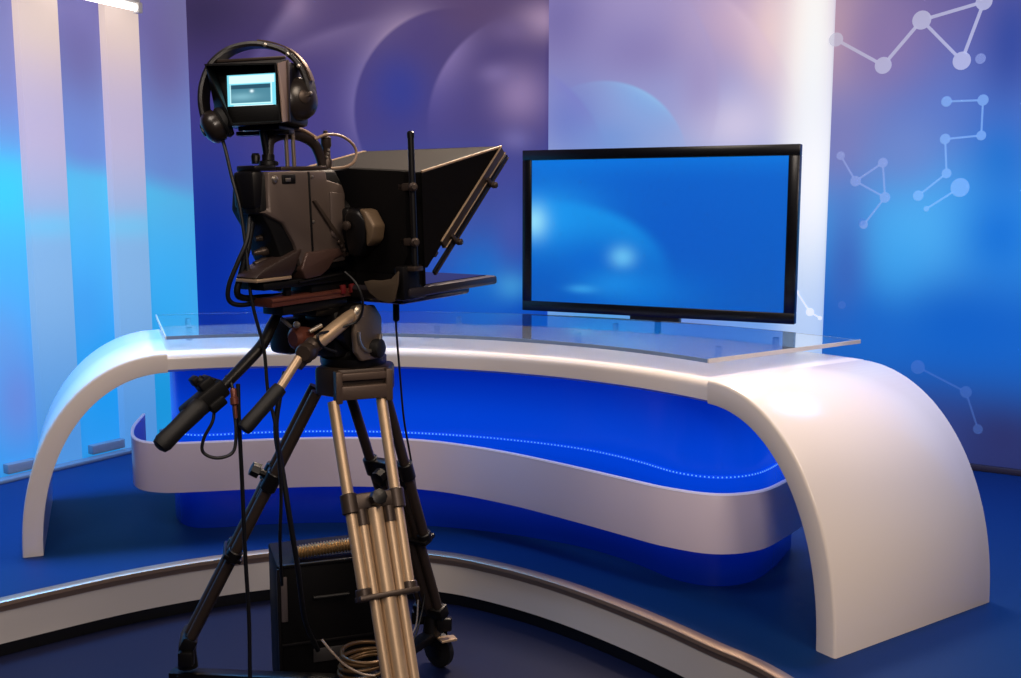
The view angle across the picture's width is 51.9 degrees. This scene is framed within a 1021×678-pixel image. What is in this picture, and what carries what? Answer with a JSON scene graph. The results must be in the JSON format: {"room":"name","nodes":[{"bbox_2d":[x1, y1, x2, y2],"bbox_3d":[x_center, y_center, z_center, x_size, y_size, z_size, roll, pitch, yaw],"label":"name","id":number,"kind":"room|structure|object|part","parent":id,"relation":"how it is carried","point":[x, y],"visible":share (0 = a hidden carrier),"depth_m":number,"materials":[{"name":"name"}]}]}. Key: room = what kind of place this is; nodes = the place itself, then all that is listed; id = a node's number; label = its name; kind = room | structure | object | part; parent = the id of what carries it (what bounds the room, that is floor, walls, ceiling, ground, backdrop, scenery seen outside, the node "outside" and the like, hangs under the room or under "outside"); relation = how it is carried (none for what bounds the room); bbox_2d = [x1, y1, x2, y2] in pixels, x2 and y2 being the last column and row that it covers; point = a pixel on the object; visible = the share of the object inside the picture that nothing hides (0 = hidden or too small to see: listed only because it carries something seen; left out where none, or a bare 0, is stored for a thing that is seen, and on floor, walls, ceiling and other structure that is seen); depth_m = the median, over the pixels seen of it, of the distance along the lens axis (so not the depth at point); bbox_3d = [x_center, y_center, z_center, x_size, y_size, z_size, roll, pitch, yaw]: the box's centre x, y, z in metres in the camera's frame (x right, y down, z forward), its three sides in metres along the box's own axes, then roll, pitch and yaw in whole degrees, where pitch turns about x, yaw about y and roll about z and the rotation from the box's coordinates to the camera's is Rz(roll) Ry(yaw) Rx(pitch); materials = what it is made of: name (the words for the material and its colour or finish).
{"room":"studio","nodes":[
{"label":"studio","id":0,"kind":"room"},
{"bbox_2d":[0,0,197,477],"bbox_3d":[-2.885,-1.013,5.360,0.060,3.600,3.112,5,9,32],"label":"wall","id":1,"kind":"structure","parent":0,"point":[162,23],"depth_m":6.07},
{"bbox_2d":[3,457,34,473],"bbox_3d":[-2.698,0.699,5.777,0.050,0.053,0.181,5,9,32],"label":"trim","id":2,"kind":"structure","parent":1,"relation":"attached to","point":[25,464],"depth_m":5.74,"materials":[{"name":"grey plastic"}]},
{"bbox_2d":[11,0,81,464],"bbox_3d":[-2.564,-1.064,5.746,0.060,3.600,0.238,5,9,32],"label":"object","id":3,"kind":"structure","parent":1,"relation":"attached to","point":[35,22],"depth_m":5.76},
{"bbox_2d":[0,447,131,484],"bbox_3d":[-2.779,0.771,5.527,0.068,0.020,3.112,5,9,32],"label":"baseboard","id":4,"kind":"structure","parent":1,"relation":"attached to","point":[24,475],"depth_m":5.96,"materials":[{"name":"blue"}]},
{"bbox_2d":[88,438,124,454],"bbox_3d":[-2.388,0.635,6.257,0.050,0.053,0.275,5,9,32],"label":"trim","id":5,"kind":"structure","parent":1,"relation":"attached to","point":[114,444],"depth_m":6.21,"materials":[{"name":"grey"}]},
{"bbox_2d":[87,0,142,13],"bbox_3d":[-2.336,-1.907,5.848,0.155,0.109,0.562,5,9,32],"label":"tube light","id":6,"kind":"object","parent":1,"relation":"attached to","point":[135,6],"visible":1,"depth_m":5.96,"materials":[{"name":"white plastic"}]},
{"bbox_2d":[98,3,156,449],"bbox_3d":[-2.277,-1.123,6.190,0.060,3.600,0.232,5,9,32],"label":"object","id":7,"kind":"structure","parent":1,"relation":"attached to","point":[118,27],"depth_m":6.20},
{"bbox_2d":[0,599,658,677],"bbox_3d":[0.000,1.329,3.404,14.000,0.100,12.000,0,8,0],"label":"floor","id":8,"kind":"structure","parent":0,"point":[487,645],"depth_m":4.00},
{"bbox_2d":[168,631,456,677],"bbox_3d":[-0.681,1.143,3.447,0.975,0.258,0.961,0,8,0],"label":"tripod dolly","id":9,"kind":"object","parent":8,"relation":"on","point":[439,651],"depth_m":3.51,"materials":[{"name":"black metal"}]},
{"bbox_3d":[-0.852,1.134,3.509,0.587,0.032,0.050,1,8,5],"label":"arm","id":10,"kind":"part","parent":9,"relation":"part of","materials":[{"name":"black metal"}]},
{"bbox_2d":[153,300,451,677],"bbox_3d":[-0.669,0.516,3.322,0.910,1.275,1.010,0,8,0],"label":"tripod","id":11,"kind":"object","parent":9,"relation":"on","point":[389,535],"visible":0.98,"depth_m":3.20,"materials":[{"name":"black metal"}]},
{"bbox_2d":[200,375,237,459],"bbox_3d":[-0.805,0.220,2.909,0.059,0.227,0.105,5,9,33],"label":"cable","id":12,"kind":"object","parent":11,"relation":"hanging from","point":[203,452],"visible":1,"depth_m":2.91,"materials":[{"name":"black plastic"}]},
{"bbox_2d":[230,388,238,417],"bbox_3d":[-0.771,0.179,2.928,0.025,0.085,0.028,0,8,0],"label":"connector","id":13,"kind":"object","parent":12,"relation":"attached to","point":[234,400],"visible":1,"depth_m":2.92,"materials":[{"name":"brown metal"}]},
{"bbox_2d":[236,384,251,677],"bbox_3d":[-0.768,0.666,3.088,0.060,1.108,0.163,0,8,0],"label":"cable","id":14,"kind":"object","parent":11,"relation":"hanging from","point":[240,448],"visible":0.96,"depth_m":3.04,"materials":[{"name":"black plastic"}]},
{"bbox_3d":[-0.738,0.023,3.031,0.047,0.222,0.292,4,8,25],"label":"pan handle","id":15,"kind":"part","parent":11,"relation":"part of","materials":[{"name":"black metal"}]},
{"bbox_3d":[-0.821,0.425,3.398,0.060,0.057,0.055,0,8,0],"label":"clamp knob","id":16,"kind":"part","parent":11,"relation":"part of","materials":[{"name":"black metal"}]},
{"bbox_3d":[-0.666,-0.049,3.111,0.037,0.035,0.012,-6,10,-39],"label":"brake lever","id":17,"kind":"part","parent":11,"relation":"part of","materials":[{"name":"black metal"}]},
{"bbox_2d":[273,371,319,651],"bbox_3d":[-0.656,0.577,3.306,0.056,1.000,0.329,1,8,8],"label":"cable","id":18,"kind":"object","parent":11,"relation":"hanging from","point":[278,405],"visible":0.77,"depth_m":3.17,"materials":[{"name":"black plastic"}]},
{"bbox_3d":[-0.628,-0.004,3.133,0.068,0.067,0.060,6,9,36],"label":"drag knob","id":19,"kind":"part","parent":11,"relation":"part of","materials":[{"name":"red plastic"}]},
{"bbox_2d":[232,127,384,315],"bbox_3d":[-0.554,-0.348,3.089,0.291,0.542,0.511,5,9,35],"label":"broadcast camera","id":20,"kind":"object","parent":11,"relation":"on","point":[302,216],"visible":0.93,"depth_m":3.04,"materials":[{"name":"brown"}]},
{"bbox_2d":[225,214,254,306],"bbox_3d":[-0.725,-0.225,3.008,0.056,0.265,0.200,7,10,41],"label":"cable","id":21,"kind":"object","parent":20,"relation":"attached to","point":[230,301],"visible":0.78,"depth_m":2.95,"materials":[{"name":"black plastic"}]},
{"bbox_2d":[204,56,307,165],"bbox_3d":[-0.712,-0.645,2.986,0.249,0.300,0.211,2,8,16],"label":"viewfinder","id":22,"kind":"object","parent":20,"relation":"on","point":[253,94],"visible":0.94,"depth_m":2.93,"materials":[{"name":"black plastic"}]},
{"bbox_2d":[204,56,290,125],"bbox_3d":[-0.732,-0.690,2.918,0.236,0.194,0.145,0,8,0],"label":"hood","id":23,"kind":"object","parent":22,"relation":"attached to","point":[255,91],"depth_m":2.93,"materials":[{"name":"black plastic"}]},
{"bbox_3d":[-0.735,-0.692,2.939,0.216,0.167,0.012,1,6,16],"label":"screen frame","id":24,"kind":"part","parent":22,"relation":"part of","materials":[{"name":"black plastic"}]},
{"bbox_2d":[197,39,317,142],"bbox_3d":[-0.717,-0.703,2.979,0.333,0.294,0.133,-2,8,-12],"label":"headphones","id":25,"kind":"object","parent":22,"relation":"hanging from","point":[214,126],"visible":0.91,"depth_m":2.96,"materials":[{"name":"black plastic"}]},
{"bbox_2d":[200,107,233,142],"bbox_3d":[-0.825,-0.602,2.951,0.096,0.101,0.099,0,8,0],"label":"ear cup","id":26,"kind":"object","parent":25,"relation":"on","point":[214,126],"depth_m":2.92,"materials":[{"name":"black plastic"}]},
{"bbox_2d":[221,140,283,585],"bbox_3d":[-0.718,0.112,3.111,0.128,1.392,0.243,3,8,23],"label":"cable","id":27,"kind":"object","parent":25,"relation":"hanging from","point":[222,141],"visible":0.95,"depth_m":3.02,"materials":[{"name":"black plastic"}]},
{"bbox_2d":[290,77,317,120],"bbox_3d":[-0.603,-0.683,2.982,0.124,0.123,0.062,-7,10,-43],"label":"ear cup","id":28,"kind":"object","parent":25,"relation":"on","point":[303,93],"depth_m":2.96,"materials":[{"name":"black plastic"}]},
{"bbox_3d":[-0.703,-0.552,3.004,0.170,0.109,0.090,1,6,16],"label":"mounting post","id":29,"kind":"part","parent":22,"relation":"part of","materials":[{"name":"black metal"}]},
{"bbox_2d":[233,221,281,301],"bbox_3d":[-0.713,-0.224,3.030,0.048,0.235,0.199,6,9,37],"label":"cable","id":30,"kind":"object","parent":20,"relation":"attached to","point":[237,287],"visible":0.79,"depth_m":2.97,"materials":[{"name":"black plastic"}]},
{"bbox_2d":[272,174,295,183],"bbox_3d":[-0.641,-0.452,2.962,0.053,0.028,0.074,0,8,0],"label":"switch","id":31,"kind":"object","parent":20,"relation":"attached to","point":[276,178],"depth_m":2.96,"materials":[{"name":"black plastic"}]},
{"bbox_3d":[-0.645,-0.547,3.020,0.012,0.110,0.012,5,11,36],"label":"support rod","id":32,"kind":"part","parent":20,"relation":"part of","materials":[{"name":"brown metal"}]},
{"bbox_3d":[-0.630,-0.551,3.041,0.012,0.110,0.012,5,11,36],"label":"support rod","id":33,"kind":"part","parent":20,"relation":"part of","materials":[{"name":"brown metal"}]},
{"bbox_3d":[-0.629,-0.555,3.076,0.034,0.127,0.244,5,11,36],"label":"carry handle","id":34,"kind":"part","parent":20,"relation":"part of","materials":[{"name":"black"}]},
{"bbox_3d":[-0.615,-0.164,3.143,0.126,0.063,0.420,5,11,36],"label":"plate","id":35,"kind":"part","parent":20,"relation":"part of","materials":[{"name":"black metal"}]},
{"bbox_3d":[-0.626,-0.127,3.133,0.114,0.026,0.320,5,11,36],"label":"sliding plate","id":36,"kind":"part","parent":20,"relation":"part of","materials":[{"name":"red metal"}]},
{"bbox_3d":[-0.627,-0.502,3.086,0.060,0.012,0.180,5,11,36],"label":"handle","id":37,"kind":"part","parent":20,"relation":"part of","materials":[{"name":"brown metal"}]},
{"bbox_3d":[-0.628,-0.352,3.075,0.093,0.277,0.320,5,11,36],"label":"panel","id":38,"kind":"part","parent":20,"relation":"part of","materials":[{"name":"brown"}]},
{"bbox_3d":[-0.609,-0.134,3.160,0.090,0.088,0.285,5,11,36],"label":"plate mount","id":39,"kind":"part","parent":20,"relation":"part of","materials":[{"name":"red metal"}]},
{"bbox_2d":[314,133,357,169],"bbox_3d":[-0.527,-0.567,3.172,0.019,0.110,0.170,5,9,36],"label":"cable","id":40,"kind":"object","parent":20,"relation":"attached to","point":[325,134],"visible":1,"depth_m":3.19,"materials":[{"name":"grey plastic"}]},
{"bbox_2d":[271,131,508,304],"bbox_3d":[-0.462,-0.384,3.330,0.676,0.509,0.708,5,9,36],"label":"teleprompter","id":41,"kind":"object","parent":20,"relation":"attached to","point":[425,200],"visible":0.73,"depth_m":3.17,"materials":[{"name":"black fabric"}]},
{"bbox_3d":[-0.501,-0.332,3.284,0.600,0.385,0.006,5,11,36],"label":"panel","id":42,"kind":"part","parent":41,"relation":"part of","materials":[{"name":"black fabric"}]},
{"bbox_2d":[395,322,424,641],"bbox_3d":[-0.353,0.484,3.587,0.043,1.268,0.292,2,8,12],"label":"cable","id":43,"kind":"object","parent":41,"relation":"hanging from","point":[396,331],"visible":0.65,"depth_m":3.50,"materials":[{"name":"black plastic"}]},
{"bbox_2d":[393,304,399,321],"bbox_3d":[-0.367,-0.086,3.368,0.021,0.060,0.021,0,8,0],"label":"plug","id":44,"kind":"object","parent":43,"relation":"attached to","point":[396,312],"visible":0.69,"depth_m":3.36,"materials":[{"name":"black plastic"}]},
{"bbox_3d":[-0.284,-0.403,3.052,0.022,0.400,0.022,5,11,36],"label":"upright rod","id":45,"kind":"part","parent":41,"relation":"part of","materials":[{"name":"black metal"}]},
{"bbox_2d":[407,266,422,271],"bbox_3d":[-0.284,-0.207,3.086,0.040,0.014,0.040,5,11,36],"label":"socket","id":46,"kind":"object","parent":41,"relation":"attached to","point":[409,268],"depth_m":3.07,"materials":[{"name":"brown metal"}]},
{"bbox_3d":[-0.405,-0.203,3.433,0.540,0.004,0.360,5,11,36],"label":"screen glass","id":47,"kind":"part","parent":41,"relation":"part of","materials":[{"name":"glass"}]},
{"bbox_3d":[-0.370,-0.458,3.449,0.614,0.332,0.368,5,11,36],"label":"glass frame","id":48,"kind":"part","parent":41,"relation":"part of","materials":[{"name":"brown metal"}]},
{"bbox_3d":[-0.122,-0.398,3.280,0.010,0.354,0.391,5,11,36],"label":"rail","id":49,"kind":"part","parent":41,"relation":"part of","materials":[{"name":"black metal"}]},
{"bbox_3d":[-0.579,-0.031,3.113,0.045,0.029,0.014,-4,9,-29],"label":"brake lever","id":50,"kind":"part","parent":11,"relation":"part of","materials":[{"name":"silver metal"}]},
{"bbox_3d":[-0.533,-0.021,3.133,0.045,0.135,0.237,6,9,37],"label":"pan handle","id":51,"kind":"part","parent":11,"relation":"part of","materials":[{"name":"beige metal"}]},
{"bbox_2d":[316,271,363,352],"bbox_3d":[-0.510,-0.078,3.102,0.157,0.242,0.054,-4,9,-31],"label":"cable","id":52,"kind":"object","parent":11,"relation":"attached to","point":[345,272],"visible":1,"depth_m":3.10,"materials":[{"name":"black plastic"}]},
{"bbox_2d":[321,639,374,676],"bbox_3d":[-0.522,1.020,3.323,0.182,0.110,0.048,2,8,13],"label":"cable","id":53,"kind":"object","parent":11,"relation":"hanging from","point":[322,640],"visible":1,"depth_m":3.31,"materials":[{"name":"beige rubber"}]},
{"bbox_3d":[-0.493,0.122,3.346,0.236,0.090,0.258,0,8,0],"label":"crown","id":54,"kind":"part","parent":11,"relation":"part of","materials":[{"name":"brown metal"}]},
{"bbox_3d":[-0.432,0.027,3.257,0.082,0.059,0.060,3,8,22],"label":"lock knob","id":55,"kind":"part","parent":11,"relation":"part of","materials":[{"name":"black plastic"}]},
{"bbox_3d":[-0.397,0.472,3.133,0.051,0.057,0.060,-5,9,-31],"label":"clamp knob","id":56,"kind":"part","parent":11,"relation":"part of","materials":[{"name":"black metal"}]},
{"bbox_3d":[-0.438,0.461,3.534,0.051,0.056,0.059,5,9,36],"label":"clamp knob","id":57,"kind":"part","parent":11,"relation":"part of","materials":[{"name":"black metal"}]},
{"bbox_2d":[413,600,418,632],"bbox_3d":[-0.330,1.105,3.623,0.019,0.385,0.112,2,8,15],"label":"cable","id":58,"kind":"object","parent":11,"relation":"hanging from","point":[417,600],"visible":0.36,"depth_m":3.62,"materials":[{"name":"grey plastic"}]},
{"bbox_3d":[-0.470,1.056,3.469,0.183,0.090,0.205,4,8,26],"label":"cable coil","id":59,"kind":"part","parent":9,"relation":"part of","materials":[{"name":"beige rubber"}]},
{"bbox_3d":[-0.366,1.106,3.720,0.050,0.032,0.434,4,9,29],"label":"arm","id":60,"kind":"part","parent":9,"relation":"part of","materials":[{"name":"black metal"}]},
{"bbox_2d":[268,535,377,672],"bbox_3d":[-0.671,0.988,3.750,0.342,0.487,0.286,-3,8,-19],"label":"equipment case","id":61,"kind":"object","parent":8,"relation":"on","point":[333,614],"visible":0.6,"depth_m":3.63,"materials":[{"name":"black plastic"}]},
{"bbox_2d":[297,538,350,558],"bbox_3d":[-0.538,0.722,3.684,0.423,0.057,0.050,-3,8,-20],"label":"flexible hose","id":62,"kind":"object","parent":61,"relation":"on","point":[342,545],"visible":0.39,"depth_m":3.63,"materials":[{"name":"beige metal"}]},
{"bbox_3d":[-0.631,1.095,3.649,0.110,0.050,0.006,-3,8,-19],"label":"name plate","id":63,"kind":"part","parent":61,"relation":"part of","materials":[{"name":"grey"}]},
{"bbox_3d":[-0.620,0.885,3.617,0.132,0.017,0.029,-3,8,-19],"label":"handle","id":64,"kind":"part","parent":61,"relation":"part of","materials":[{"name":"black metal"}]},
{"bbox_2d":[0,453,1020,677],"bbox_3d":[-0.421,1.053,4.268,12.997,0.220,5.377,2,8,16],"label":"stage platform","id":65,"kind":"object","parent":8,"relation":"on","point":[117,553],"visible":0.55,"depth_m":4.22,"materials":[{"name":"blue carpet"}]},
{"bbox_3d":[-0.509,1.064,3.513,3.689,0.044,2.044,2,8,17],"label":"edge trim","id":66,"kind":"part","parent":65,"relation":"part of","materials":[{"name":"brown metal"}]},
{"bbox_2d":[22,311,989,658],"bbox_3d":[-0.227,0.428,4.734,4.384,0.908,1.791,2,8,17],"label":"desk","id":67,"kind":"object","parent":65,"relation":"on","point":[693,453],"visible":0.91,"depth_m":4.32,"materials":[{"name":"white paint"}]},
{"bbox_3d":[-0.239,0.481,4.908,3.023,0.754,0.994,2,8,18],"label":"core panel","id":68,"kind":"part","parent":67,"relation":"part of","materials":[{"name":"blue plastic"}]},
{"bbox_3d":[-0.197,-0.045,4.906,3.480,0.014,1.328,2,8,16],"label":"glass","id":69,"kind":"part","parent":67,"relation":"part of","materials":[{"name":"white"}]},
{"bbox_2d":[522,144,801,323],"bbox_3d":[0.765,-0.118,5.571,1.500,1.769,0.400,4,8,27],"label":"television","id":70,"kind":"object","parent":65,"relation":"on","point":[671,234],"visible":0.8,"depth_m":5.42,"materials":[{"name":"black"}]},
{"bbox_2d":[186,0,548,314],"bbox_3d":[-0.850,-1.188,6.682,2.340,3.600,0.060,0,8,0],"label":"wall","id":71,"kind":"structure","parent":0,"point":[449,73],"depth_m":6.61,"materials":[{"name":"paint"}]},
{"bbox_2d":[548,0,835,353],"bbox_3d":[1.067,-1.149,6.391,1.711,3.600,0.065,2,8,16],"label":"wall","id":72,"kind":"structure","parent":0,"point":[623,73],"depth_m":6.28,"materials":[{"name":"white"}]},
{"bbox_2d":[797,290,821,319],"bbox_3d":[1.783,-0.203,6.272,0.161,0.177,0.001,2,8,16],"label":"print","id":73,"kind":"object","parent":72,"relation":"attached to","point":[809,302],"depth_m":6.27,"materials":[{"name":"white"}]},
{"bbox_2d":[822,0,1020,468],"bbox_3d":[2.908,-1.031,5.499,2.484,3.600,0.064,5,9,31],"label":"wall","id":74,"kind":"structure","parent":0,"point":[923,263],"depth_m":5.85,"materials":[{"name":"blue paint"}]},
{"bbox_2d":[829,0,992,73],"bbox_3d":[2.200,-1.676,5.817,0.857,0.394,0.003,5,9,31],"label":"print","id":75,"kind":"object","parent":74,"relation":"attached to","point":[921,20],"depth_m":5.75},
{"bbox_2d":[970,463,1020,475],"bbox_3d":[2.898,0.742,5.689,2.454,0.035,0.032,5,9,31],"label":"baseboard","id":76,"kind":"structure","parent":74,"relation":"attached to","point":[976,467],"depth_m":5.80,"materials":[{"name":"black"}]}
]}

